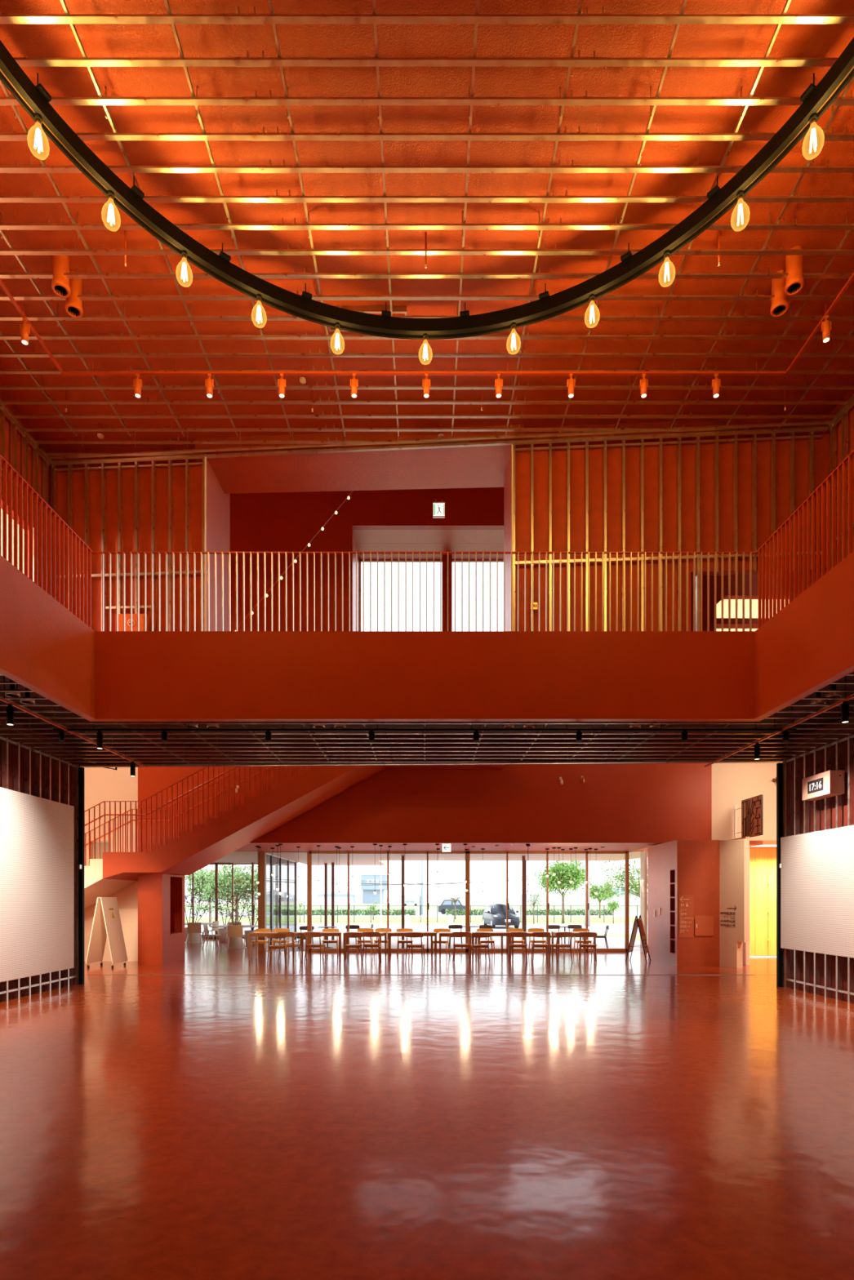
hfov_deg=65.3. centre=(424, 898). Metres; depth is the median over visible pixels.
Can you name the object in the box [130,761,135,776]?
track spotlight
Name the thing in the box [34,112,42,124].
socket
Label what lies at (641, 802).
wall
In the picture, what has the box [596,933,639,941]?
road
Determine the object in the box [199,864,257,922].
tree
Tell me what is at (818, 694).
recessed light
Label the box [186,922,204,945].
shell chair
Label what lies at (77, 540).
balcony railing
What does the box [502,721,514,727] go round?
recessed light
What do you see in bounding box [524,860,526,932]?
column
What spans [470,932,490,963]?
dining chair
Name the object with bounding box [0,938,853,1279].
floor
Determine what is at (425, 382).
track spotlight
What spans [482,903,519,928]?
hatchback car
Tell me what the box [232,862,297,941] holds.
window
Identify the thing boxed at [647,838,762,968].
wall
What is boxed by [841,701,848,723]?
track spotlight
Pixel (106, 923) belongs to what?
display board
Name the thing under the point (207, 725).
recessed light
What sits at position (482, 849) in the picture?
pendant lamp
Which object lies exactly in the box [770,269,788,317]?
spotlight
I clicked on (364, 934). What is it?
dining chair
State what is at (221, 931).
tub
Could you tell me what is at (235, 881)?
potted tree
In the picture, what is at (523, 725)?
recessed light
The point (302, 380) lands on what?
smoke detector
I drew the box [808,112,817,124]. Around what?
socket
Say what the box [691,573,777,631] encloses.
wall
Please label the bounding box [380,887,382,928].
flag pole
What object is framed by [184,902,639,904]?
hedge
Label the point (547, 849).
pendant lamp
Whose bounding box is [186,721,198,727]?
recessed light
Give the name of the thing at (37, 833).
panel
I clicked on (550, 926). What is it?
dining chair
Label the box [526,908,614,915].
hedge
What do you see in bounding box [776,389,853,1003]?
wall
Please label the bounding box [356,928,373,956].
dining chair
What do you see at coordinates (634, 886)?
tree
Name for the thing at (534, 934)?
dining chair
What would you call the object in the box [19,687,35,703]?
recessed light
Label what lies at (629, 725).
recessed light
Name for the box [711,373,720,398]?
track spotlight
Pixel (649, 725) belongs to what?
recessed light
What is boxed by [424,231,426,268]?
sprinkler
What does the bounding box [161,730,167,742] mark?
track spotlight
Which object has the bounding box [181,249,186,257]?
socket
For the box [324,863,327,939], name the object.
column
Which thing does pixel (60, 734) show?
track spotlight
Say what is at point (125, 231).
sprinkler
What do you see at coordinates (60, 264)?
air duct
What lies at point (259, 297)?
socket
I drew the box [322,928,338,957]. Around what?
dining chair
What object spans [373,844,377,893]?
pendant lamp
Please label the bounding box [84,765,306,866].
stair railing
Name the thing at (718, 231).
sprinkler
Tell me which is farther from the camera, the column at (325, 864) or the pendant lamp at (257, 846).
the column at (325, 864)
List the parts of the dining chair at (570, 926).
backrest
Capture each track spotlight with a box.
[6,703,13,725]
[19,317,30,345]
[57,730,64,742]
[96,730,102,749]
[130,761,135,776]
[133,373,142,397]
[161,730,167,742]
[204,373,213,397]
[265,730,271,742]
[277,373,285,397]
[350,373,358,397]
[368,730,374,742]
[422,373,430,397]
[473,730,479,742]
[494,373,502,398]
[566,373,575,397]
[575,730,582,742]
[639,373,648,398]
[681,730,687,742]
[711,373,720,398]
[754,742,759,759]
[782,730,788,742]
[821,315,831,342]
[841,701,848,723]
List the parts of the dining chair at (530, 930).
leg, backrest, seat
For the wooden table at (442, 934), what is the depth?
17.59 m
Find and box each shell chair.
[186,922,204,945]
[202,920,219,942]
[202,924,221,949]
[224,922,241,945]
[226,925,245,951]
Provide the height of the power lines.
2.160 m
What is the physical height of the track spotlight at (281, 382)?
0.314 m
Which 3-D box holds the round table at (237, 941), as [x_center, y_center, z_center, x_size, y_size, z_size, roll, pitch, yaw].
[-6.303,1.268,22.200,1.640,0.725,1.640,0,0,0]
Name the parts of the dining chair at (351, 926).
backrest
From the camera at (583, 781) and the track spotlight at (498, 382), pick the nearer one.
the track spotlight at (498, 382)
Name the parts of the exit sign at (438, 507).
light panel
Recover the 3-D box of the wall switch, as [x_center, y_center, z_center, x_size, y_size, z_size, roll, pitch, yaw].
[1.850,-4.958,11.281,0.120,0.120,0.032,0,0,0]
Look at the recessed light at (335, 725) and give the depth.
10.09 m
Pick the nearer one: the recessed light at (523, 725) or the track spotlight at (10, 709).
the track spotlight at (10, 709)
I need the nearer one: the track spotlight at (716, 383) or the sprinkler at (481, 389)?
the track spotlight at (716, 383)
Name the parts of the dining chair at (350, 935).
leg, seat frame, backrest, seat, leg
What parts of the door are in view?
wood panel, wood panel, wood panel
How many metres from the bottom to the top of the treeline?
7.802 m
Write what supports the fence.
on the verge
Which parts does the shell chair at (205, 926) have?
backrest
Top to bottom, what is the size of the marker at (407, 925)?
1.000 m
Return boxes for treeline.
[184,889,639,902]
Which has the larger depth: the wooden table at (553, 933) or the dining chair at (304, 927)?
the dining chair at (304, 927)
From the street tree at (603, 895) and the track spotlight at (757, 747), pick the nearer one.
the track spotlight at (757, 747)
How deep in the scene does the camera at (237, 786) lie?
17.26 m
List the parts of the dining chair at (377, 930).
backrest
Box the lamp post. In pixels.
[417,883,423,915]
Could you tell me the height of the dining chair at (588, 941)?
0.785 m
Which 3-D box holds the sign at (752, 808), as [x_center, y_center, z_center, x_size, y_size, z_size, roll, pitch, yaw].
[8.120,-2.025,16.719,0.060,0.974,1.362,0,0,0]
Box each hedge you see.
[184,902,639,904]
[255,908,415,915]
[444,908,484,915]
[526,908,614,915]
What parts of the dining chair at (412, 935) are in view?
leg, backrest, seat, seat frame, leg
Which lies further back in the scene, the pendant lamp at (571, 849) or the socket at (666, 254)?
the pendant lamp at (571, 849)
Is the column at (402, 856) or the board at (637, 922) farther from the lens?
the column at (402, 856)
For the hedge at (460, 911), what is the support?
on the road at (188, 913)
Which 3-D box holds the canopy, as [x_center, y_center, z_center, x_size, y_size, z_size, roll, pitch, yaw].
[1.815,-1.625,23.850,13.570,0.370,9.700,0,0,0]
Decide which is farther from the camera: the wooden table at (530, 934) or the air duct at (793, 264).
the wooden table at (530, 934)
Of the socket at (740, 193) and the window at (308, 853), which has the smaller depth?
the socket at (740, 193)
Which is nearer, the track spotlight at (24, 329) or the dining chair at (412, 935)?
the track spotlight at (24, 329)
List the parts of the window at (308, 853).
sill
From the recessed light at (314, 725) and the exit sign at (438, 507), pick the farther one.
the exit sign at (438, 507)
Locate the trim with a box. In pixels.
[102,974,755,975]
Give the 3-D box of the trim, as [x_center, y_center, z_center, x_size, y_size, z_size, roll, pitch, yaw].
[0.075,1.677,14.270,13.950,0.106,0.070,0,0,0]
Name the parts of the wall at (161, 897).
recess sill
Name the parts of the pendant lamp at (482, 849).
cord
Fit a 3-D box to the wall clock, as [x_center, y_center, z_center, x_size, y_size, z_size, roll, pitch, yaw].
[6.497,-1.845,10.882,0.247,0.370,0.776,0,0,0]
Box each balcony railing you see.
[0,454,93,628]
[93,551,755,631]
[755,449,853,627]
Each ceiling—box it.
[0,0,853,466]
[0,671,853,767]
[93,842,661,862]
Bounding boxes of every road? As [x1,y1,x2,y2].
[184,911,639,916]
[184,925,639,938]
[596,933,639,941]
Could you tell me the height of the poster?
0.402 m
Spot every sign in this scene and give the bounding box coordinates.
[432,499,444,518]
[442,843,450,852]
[678,895,694,937]
[720,905,736,927]
[734,794,763,837]
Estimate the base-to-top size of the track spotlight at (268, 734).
0.153 m
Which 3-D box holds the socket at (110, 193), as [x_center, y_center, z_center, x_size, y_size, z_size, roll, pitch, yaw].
[-3.267,-7.337,6.941,0.066,0.044,0.066,0,0,0]
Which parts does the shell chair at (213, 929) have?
backrest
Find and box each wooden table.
[247,931,302,960]
[301,931,341,959]
[342,931,386,960]
[387,931,437,959]
[439,931,473,960]
[475,931,510,959]
[508,931,551,960]
[551,931,595,959]
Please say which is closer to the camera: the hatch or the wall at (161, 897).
the hatch
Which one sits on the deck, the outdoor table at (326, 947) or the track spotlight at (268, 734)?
the outdoor table at (326, 947)
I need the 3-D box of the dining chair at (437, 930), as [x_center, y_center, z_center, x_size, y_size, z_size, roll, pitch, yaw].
[0.453,1.240,18.839,0.470,0.785,0.504,0,0,10]
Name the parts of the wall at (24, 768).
post, post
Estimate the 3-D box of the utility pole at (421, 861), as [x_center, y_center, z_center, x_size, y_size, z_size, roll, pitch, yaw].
[-0.331,-1.333,78.000,1.800,6.325,0.240,0,0,0]
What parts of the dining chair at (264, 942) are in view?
seat, seat frame, backrest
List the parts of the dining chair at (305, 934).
leg, backrest, seat, seat frame, leg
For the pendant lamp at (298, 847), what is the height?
0.922 m
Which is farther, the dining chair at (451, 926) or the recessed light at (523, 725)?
the dining chair at (451, 926)
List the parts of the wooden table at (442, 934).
leg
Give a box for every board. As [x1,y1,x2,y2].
[85,897,128,968]
[625,915,650,963]
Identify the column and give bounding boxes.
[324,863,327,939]
[331,862,334,940]
[401,855,404,948]
[521,856,524,948]
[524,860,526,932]
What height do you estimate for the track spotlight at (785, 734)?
0.153 m
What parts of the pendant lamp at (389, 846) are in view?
cord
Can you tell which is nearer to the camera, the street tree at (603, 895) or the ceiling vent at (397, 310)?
the ceiling vent at (397, 310)
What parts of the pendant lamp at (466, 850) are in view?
cord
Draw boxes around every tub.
[184,927,188,940]
[217,928,228,942]
[244,929,255,944]
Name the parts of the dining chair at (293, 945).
leg, backrest, seat, leg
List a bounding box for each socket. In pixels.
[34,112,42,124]
[107,190,114,199]
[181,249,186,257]
[256,293,262,300]
[334,322,340,328]
[422,333,427,339]
[511,322,515,328]
[589,293,595,301]
[663,249,670,257]
[736,190,743,199]
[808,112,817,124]
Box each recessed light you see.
[4,679,20,697]
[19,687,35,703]
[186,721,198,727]
[206,721,218,727]
[313,721,324,727]
[333,721,346,727]
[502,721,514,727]
[522,721,534,727]
[628,721,640,727]
[648,721,660,727]
[810,688,826,703]
[825,680,841,697]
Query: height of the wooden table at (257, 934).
0.725 m
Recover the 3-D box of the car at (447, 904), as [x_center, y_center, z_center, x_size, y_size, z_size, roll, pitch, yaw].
[3.322,0.955,79.980,3.400,1.750,1.640,0,0,0]
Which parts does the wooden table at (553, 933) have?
leg, leg, leg, leg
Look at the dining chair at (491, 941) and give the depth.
19.04 m
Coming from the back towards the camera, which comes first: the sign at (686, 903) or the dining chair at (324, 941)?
the dining chair at (324, 941)
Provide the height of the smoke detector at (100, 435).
0.240 m
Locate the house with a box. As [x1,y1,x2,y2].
[604,886,636,905]
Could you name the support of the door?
in the door frame at (745, 944)
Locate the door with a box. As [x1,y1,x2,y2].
[749,846,776,955]
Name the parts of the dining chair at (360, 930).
seat, backrest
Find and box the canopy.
[264,847,647,865]
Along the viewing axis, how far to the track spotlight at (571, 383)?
9.61 m
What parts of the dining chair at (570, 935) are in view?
leg, seat frame, seat, leg, backrest, leg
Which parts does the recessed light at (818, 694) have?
stem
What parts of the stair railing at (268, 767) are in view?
rail, handrail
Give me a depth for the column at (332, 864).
26.35 m
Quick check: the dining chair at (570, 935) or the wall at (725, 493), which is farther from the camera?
the dining chair at (570, 935)
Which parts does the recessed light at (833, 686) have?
stem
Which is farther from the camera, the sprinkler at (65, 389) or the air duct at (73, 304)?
the sprinkler at (65, 389)
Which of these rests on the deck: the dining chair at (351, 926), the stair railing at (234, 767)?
the dining chair at (351, 926)
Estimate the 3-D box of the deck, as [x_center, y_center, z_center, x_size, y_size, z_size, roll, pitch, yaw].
[-10.750,1.845,27.325,38.500,0.370,13.350,0,0,0]
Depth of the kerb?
45.90 m
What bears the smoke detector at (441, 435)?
attached to the ceiling at (320, 142)
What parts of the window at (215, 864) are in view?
sill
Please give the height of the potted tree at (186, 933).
2.352 m
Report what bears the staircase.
attached to the wall at (641, 802)
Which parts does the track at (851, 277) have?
suspension rod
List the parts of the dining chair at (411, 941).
seat, backrest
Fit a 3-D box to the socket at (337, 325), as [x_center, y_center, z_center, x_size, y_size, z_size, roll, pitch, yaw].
[-1.117,-7.337,8.527,0.066,0.044,0.066,0,0,0]
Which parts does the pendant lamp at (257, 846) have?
cord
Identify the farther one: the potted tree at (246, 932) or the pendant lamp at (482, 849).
the potted tree at (246, 932)
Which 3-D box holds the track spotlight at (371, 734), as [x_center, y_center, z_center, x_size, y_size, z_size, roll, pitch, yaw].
[-0.787,-2.413,9.875,0.084,0.153,0.086,0,0,0]
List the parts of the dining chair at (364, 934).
leg, backrest, seat frame, seat, leg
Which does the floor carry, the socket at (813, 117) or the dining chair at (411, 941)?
the dining chair at (411, 941)
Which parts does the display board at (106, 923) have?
panel, panel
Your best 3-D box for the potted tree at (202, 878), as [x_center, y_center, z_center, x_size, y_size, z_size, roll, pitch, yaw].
[-8.586,-0.220,24.802,2.023,2.313,1.115,0,0,0]
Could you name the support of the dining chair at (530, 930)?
on the floor
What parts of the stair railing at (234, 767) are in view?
rail, handrail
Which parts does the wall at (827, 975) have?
post, post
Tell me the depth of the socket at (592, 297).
8.11 m
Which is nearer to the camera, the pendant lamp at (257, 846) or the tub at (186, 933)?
the pendant lamp at (257, 846)
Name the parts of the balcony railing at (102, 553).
rail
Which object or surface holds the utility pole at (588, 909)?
on the road at (597, 929)
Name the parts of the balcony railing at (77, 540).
rail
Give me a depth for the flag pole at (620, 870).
39.97 m
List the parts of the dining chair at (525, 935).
leg, seat, seat frame, backrest, leg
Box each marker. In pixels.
[404,914,412,928]
[448,914,455,932]
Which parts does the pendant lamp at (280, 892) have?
cord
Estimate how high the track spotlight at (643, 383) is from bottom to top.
0.314 m
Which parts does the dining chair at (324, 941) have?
seat, backrest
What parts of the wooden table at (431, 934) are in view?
leg, leg, leg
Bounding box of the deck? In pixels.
[200,934,639,951]
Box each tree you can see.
[184,866,234,926]
[184,869,217,922]
[184,881,217,940]
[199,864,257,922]
[207,880,248,942]
[211,875,257,925]
[227,878,257,944]
[297,900,305,922]
[362,900,382,919]
[449,894,462,919]
[526,888,544,924]
[531,861,593,923]
[582,878,617,918]
[597,858,639,901]
[606,900,619,923]
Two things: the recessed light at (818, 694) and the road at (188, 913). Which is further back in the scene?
the road at (188, 913)
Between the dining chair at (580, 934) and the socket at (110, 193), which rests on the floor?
the dining chair at (580, 934)
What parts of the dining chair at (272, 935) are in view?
leg, backrest, seat, seat frame, leg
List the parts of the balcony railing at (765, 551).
rail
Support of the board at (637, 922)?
on the floor
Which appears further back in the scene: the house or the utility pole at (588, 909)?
the house
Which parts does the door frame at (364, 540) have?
frame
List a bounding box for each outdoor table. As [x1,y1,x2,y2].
[317,926,337,948]
[462,925,479,927]
[560,926,567,943]
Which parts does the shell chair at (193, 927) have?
backrest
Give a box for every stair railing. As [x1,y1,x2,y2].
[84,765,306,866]
[84,765,310,866]
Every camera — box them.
[235,785,239,793]
[559,777,563,784]
[581,775,585,783]
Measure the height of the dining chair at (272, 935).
0.785 m
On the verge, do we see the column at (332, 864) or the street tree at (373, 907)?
the street tree at (373, 907)
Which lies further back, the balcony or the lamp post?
the lamp post
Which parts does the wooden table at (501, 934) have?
leg, leg, leg, leg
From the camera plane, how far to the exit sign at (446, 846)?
17.50 m
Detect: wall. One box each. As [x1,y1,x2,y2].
[0,391,84,1001]
[0,508,23,573]
[49,413,829,631]
[83,487,782,961]
[93,843,184,964]
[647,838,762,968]
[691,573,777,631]
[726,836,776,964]
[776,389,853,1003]
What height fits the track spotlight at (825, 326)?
0.314 m
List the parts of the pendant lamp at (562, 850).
cord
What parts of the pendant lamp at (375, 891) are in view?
cord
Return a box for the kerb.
[184,923,633,925]
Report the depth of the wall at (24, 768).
11.46 m
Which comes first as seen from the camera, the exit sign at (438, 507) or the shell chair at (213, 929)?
the exit sign at (438, 507)
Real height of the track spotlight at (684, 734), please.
0.153 m
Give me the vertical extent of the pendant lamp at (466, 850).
1.249 m
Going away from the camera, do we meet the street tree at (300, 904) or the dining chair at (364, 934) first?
the dining chair at (364, 934)
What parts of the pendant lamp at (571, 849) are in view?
cord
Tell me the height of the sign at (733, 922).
0.517 m
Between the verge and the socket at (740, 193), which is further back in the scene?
the verge
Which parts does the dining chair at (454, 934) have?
leg, backrest, seat frame, seat, leg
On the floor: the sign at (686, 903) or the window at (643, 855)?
the window at (643, 855)
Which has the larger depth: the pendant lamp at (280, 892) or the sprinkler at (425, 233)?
the pendant lamp at (280, 892)
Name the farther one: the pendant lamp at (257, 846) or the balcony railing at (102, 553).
the pendant lamp at (257, 846)
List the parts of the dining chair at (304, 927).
backrest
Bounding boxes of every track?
[0,271,853,375]
[0,675,853,767]
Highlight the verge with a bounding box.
[184,916,639,923]
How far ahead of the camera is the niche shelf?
16.62 m
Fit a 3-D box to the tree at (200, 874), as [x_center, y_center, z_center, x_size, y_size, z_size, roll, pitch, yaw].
[-14.316,-0.351,43.950,4.378,4.462,3.898,0,0,11]
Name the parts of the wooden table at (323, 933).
leg, leg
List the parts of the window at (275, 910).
post, pane, pane, pane, pane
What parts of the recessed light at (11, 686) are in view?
stem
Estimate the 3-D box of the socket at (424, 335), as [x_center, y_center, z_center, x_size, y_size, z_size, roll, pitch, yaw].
[0.010,-7.337,8.691,0.066,0.044,0.066,0,0,0]
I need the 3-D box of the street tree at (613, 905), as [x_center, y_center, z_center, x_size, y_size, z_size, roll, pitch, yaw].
[13.319,0.949,46.997,1.093,1.763,1.240,0,0,0]
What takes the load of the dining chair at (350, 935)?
on the floor
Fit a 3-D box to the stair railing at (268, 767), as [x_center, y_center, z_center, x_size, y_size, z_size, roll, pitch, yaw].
[-5.700,-2.477,17.275,8.617,5.335,0.086,0,0,0]
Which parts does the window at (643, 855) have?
post, post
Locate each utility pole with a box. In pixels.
[413,860,429,914]
[584,861,590,926]
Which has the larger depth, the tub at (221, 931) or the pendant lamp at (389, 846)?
the tub at (221, 931)
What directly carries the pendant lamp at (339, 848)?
hanging from the ceiling at (247, 853)
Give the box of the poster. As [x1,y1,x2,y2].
[638,920,644,936]
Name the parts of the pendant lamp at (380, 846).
cord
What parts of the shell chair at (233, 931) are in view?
backrest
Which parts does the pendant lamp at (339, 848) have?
cord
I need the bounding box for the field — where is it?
[184,904,639,911]
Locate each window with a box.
[191,862,233,939]
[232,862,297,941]
[257,852,296,951]
[306,851,628,951]
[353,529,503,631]
[640,849,647,952]
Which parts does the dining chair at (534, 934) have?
leg, seat frame, seat, backrest, leg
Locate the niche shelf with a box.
[670,869,675,954]
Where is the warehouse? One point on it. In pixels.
(342, 898)
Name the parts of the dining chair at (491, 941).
backrest, seat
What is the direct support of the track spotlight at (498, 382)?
attached to the track at (851, 277)
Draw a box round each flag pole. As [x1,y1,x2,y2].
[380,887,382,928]
[619,870,620,929]
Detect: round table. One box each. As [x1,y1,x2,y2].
[184,922,217,943]
[209,924,257,948]
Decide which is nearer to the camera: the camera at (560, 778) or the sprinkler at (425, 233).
the sprinkler at (425, 233)
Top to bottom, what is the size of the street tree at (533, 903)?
2.643 m
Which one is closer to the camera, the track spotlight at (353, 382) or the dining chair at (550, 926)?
the track spotlight at (353, 382)
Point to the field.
(432, 908)
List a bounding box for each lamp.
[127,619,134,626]
[255,845,259,884]
[278,844,282,894]
[296,846,300,879]
[334,846,338,887]
[337,847,341,894]
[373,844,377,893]
[378,844,382,887]
[387,845,391,875]
[464,848,468,891]
[480,848,484,893]
[525,844,529,893]
[545,848,549,877]
[560,848,564,891]
[568,848,573,883]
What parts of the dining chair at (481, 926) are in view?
backrest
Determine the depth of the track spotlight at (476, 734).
9.84 m
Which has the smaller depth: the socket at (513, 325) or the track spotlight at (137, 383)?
the socket at (513, 325)
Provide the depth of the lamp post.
73.95 m
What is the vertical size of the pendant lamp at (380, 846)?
1.152 m
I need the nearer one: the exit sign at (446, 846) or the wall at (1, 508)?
the wall at (1, 508)
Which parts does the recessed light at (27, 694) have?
stem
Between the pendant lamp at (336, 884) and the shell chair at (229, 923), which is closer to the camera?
the pendant lamp at (336, 884)
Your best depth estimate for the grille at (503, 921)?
40.58 m
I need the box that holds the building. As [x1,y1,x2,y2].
[360,874,386,903]
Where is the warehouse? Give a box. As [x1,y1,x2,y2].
[316,893,355,903]
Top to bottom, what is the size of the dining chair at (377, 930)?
0.785 m
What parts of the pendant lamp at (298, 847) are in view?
cord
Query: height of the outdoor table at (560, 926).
0.710 m
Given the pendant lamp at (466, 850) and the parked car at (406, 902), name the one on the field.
the parked car at (406, 902)
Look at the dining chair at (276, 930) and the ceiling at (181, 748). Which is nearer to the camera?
the ceiling at (181, 748)
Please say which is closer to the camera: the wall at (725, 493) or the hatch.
the wall at (725, 493)
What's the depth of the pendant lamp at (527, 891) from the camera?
17.72 m
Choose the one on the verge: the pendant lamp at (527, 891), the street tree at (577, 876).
the street tree at (577, 876)
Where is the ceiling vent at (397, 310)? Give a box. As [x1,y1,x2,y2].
[328,305,406,331]
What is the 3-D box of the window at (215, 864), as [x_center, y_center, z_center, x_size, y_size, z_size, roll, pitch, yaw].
[-9.061,0.085,27.000,2.613,3.090,0.100,0,0,0]
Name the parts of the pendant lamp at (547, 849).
cord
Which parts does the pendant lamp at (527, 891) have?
cord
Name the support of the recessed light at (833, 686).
in the ceiling at (181, 748)
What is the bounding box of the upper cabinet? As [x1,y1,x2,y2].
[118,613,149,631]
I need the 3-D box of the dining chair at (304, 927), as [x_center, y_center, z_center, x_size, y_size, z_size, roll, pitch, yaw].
[-3.885,1.270,21.762,0.470,0.785,0.504,0,0,-20]
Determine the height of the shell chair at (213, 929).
0.803 m
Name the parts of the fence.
fence rail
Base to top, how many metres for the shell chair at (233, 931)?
0.803 m
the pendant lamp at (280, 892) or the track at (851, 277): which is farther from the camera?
the pendant lamp at (280, 892)
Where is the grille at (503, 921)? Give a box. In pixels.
[500,918,515,924]
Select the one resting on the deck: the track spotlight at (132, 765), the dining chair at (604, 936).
the dining chair at (604, 936)
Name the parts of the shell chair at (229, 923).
backrest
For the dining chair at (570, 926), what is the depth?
22.44 m
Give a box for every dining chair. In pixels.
[250,928,271,957]
[266,933,286,964]
[271,928,289,956]
[277,932,301,962]
[297,925,314,949]
[303,932,326,963]
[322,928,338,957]
[343,932,362,963]
[345,924,359,948]
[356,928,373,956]
[362,932,381,962]
[373,928,391,956]
[396,928,413,957]
[404,932,424,963]
[432,928,449,957]
[448,924,462,948]
[452,932,470,962]
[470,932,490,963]
[474,924,492,948]
[476,928,494,957]
[506,928,524,956]
[509,932,528,963]
[528,928,546,955]
[530,932,550,963]
[548,924,562,948]
[549,932,573,963]
[567,924,583,948]
[573,928,591,956]
[577,932,596,963]
[592,925,608,948]
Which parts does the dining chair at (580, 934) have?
leg, seat frame, backrest, seat, leg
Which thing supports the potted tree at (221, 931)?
on the floor
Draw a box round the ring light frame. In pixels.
[0,36,853,364]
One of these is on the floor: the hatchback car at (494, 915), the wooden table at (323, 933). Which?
the wooden table at (323, 933)
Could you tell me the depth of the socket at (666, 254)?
7.56 m
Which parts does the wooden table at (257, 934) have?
leg, leg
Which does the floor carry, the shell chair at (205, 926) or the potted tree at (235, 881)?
the shell chair at (205, 926)
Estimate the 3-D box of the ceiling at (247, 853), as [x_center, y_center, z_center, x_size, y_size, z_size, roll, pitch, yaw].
[-2.105,-1.635,22.400,19.390,0.350,9.600,0,0,0]
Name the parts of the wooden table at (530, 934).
leg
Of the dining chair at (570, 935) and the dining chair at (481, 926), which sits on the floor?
the dining chair at (570, 935)
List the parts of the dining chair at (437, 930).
seat, backrest, leg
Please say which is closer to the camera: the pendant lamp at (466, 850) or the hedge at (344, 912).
the pendant lamp at (466, 850)
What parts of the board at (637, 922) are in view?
leg, panel, leg, leg, panel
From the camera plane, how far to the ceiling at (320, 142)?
7.67 m
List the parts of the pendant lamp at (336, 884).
cord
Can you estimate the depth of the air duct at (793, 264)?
8.24 m
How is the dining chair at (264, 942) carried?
on the floor
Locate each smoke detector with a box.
[97,422,103,439]
[299,365,306,383]
[438,423,444,438]
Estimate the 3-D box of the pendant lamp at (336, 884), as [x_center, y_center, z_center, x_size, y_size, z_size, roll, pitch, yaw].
[-2.445,-0.895,18.545,0.110,1.130,0.110,0,0,0]
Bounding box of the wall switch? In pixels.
[530,602,537,609]
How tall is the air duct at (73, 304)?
0.454 m
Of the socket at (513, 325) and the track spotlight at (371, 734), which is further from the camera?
the track spotlight at (371, 734)
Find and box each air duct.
[51,248,70,297]
[64,271,83,318]
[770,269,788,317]
[784,245,803,295]
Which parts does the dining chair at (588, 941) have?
leg, backrest, seat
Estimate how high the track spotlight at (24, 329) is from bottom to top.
0.314 m
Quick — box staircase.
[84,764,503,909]
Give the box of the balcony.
[0,551,853,721]
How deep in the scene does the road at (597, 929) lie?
41.14 m
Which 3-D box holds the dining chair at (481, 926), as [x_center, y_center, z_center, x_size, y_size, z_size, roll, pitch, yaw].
[1.949,1.270,22.135,0.470,0.785,0.504,0,0,30]
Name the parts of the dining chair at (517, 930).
backrest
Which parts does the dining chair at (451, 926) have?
backrest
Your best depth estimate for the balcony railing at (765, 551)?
8.20 m
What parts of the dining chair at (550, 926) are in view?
backrest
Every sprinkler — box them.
[65,389,66,412]
[124,230,126,266]
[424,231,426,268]
[480,389,482,410]
[717,230,719,266]
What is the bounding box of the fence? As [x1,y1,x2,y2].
[253,905,637,922]
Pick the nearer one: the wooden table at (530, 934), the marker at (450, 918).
the wooden table at (530, 934)
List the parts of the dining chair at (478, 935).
leg, seat frame, seat, backrest, leg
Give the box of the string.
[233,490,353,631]
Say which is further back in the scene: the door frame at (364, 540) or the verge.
the verge
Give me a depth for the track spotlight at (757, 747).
10.60 m
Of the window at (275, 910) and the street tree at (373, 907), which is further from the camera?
the street tree at (373, 907)
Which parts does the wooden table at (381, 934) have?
leg, leg, leg, leg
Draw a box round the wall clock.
[802,769,844,800]
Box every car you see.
[404,900,418,906]
[438,899,465,914]
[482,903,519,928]
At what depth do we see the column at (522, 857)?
22.35 m
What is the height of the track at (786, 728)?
0.410 m
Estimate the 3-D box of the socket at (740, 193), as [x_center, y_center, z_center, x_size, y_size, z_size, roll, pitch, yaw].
[3.287,-7.337,6.941,0.066,0.044,0.066,0,0,0]
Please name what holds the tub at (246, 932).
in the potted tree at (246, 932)
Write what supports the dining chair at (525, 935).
on the floor
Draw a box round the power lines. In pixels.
[195,868,639,885]
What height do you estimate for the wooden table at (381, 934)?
0.725 m
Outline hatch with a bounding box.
[694,915,713,936]
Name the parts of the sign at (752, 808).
plate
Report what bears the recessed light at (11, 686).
in the ceiling at (181, 748)
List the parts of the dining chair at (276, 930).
seat, backrest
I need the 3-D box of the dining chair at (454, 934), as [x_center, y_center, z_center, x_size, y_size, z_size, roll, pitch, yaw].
[0.958,1.240,17.280,0.470,0.785,0.504,0,0,5]
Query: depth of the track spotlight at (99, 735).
9.85 m
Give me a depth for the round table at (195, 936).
24.58 m
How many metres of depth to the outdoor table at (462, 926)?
23.17 m
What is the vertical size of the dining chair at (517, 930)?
0.785 m
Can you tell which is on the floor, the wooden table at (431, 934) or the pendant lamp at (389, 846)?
the wooden table at (431, 934)

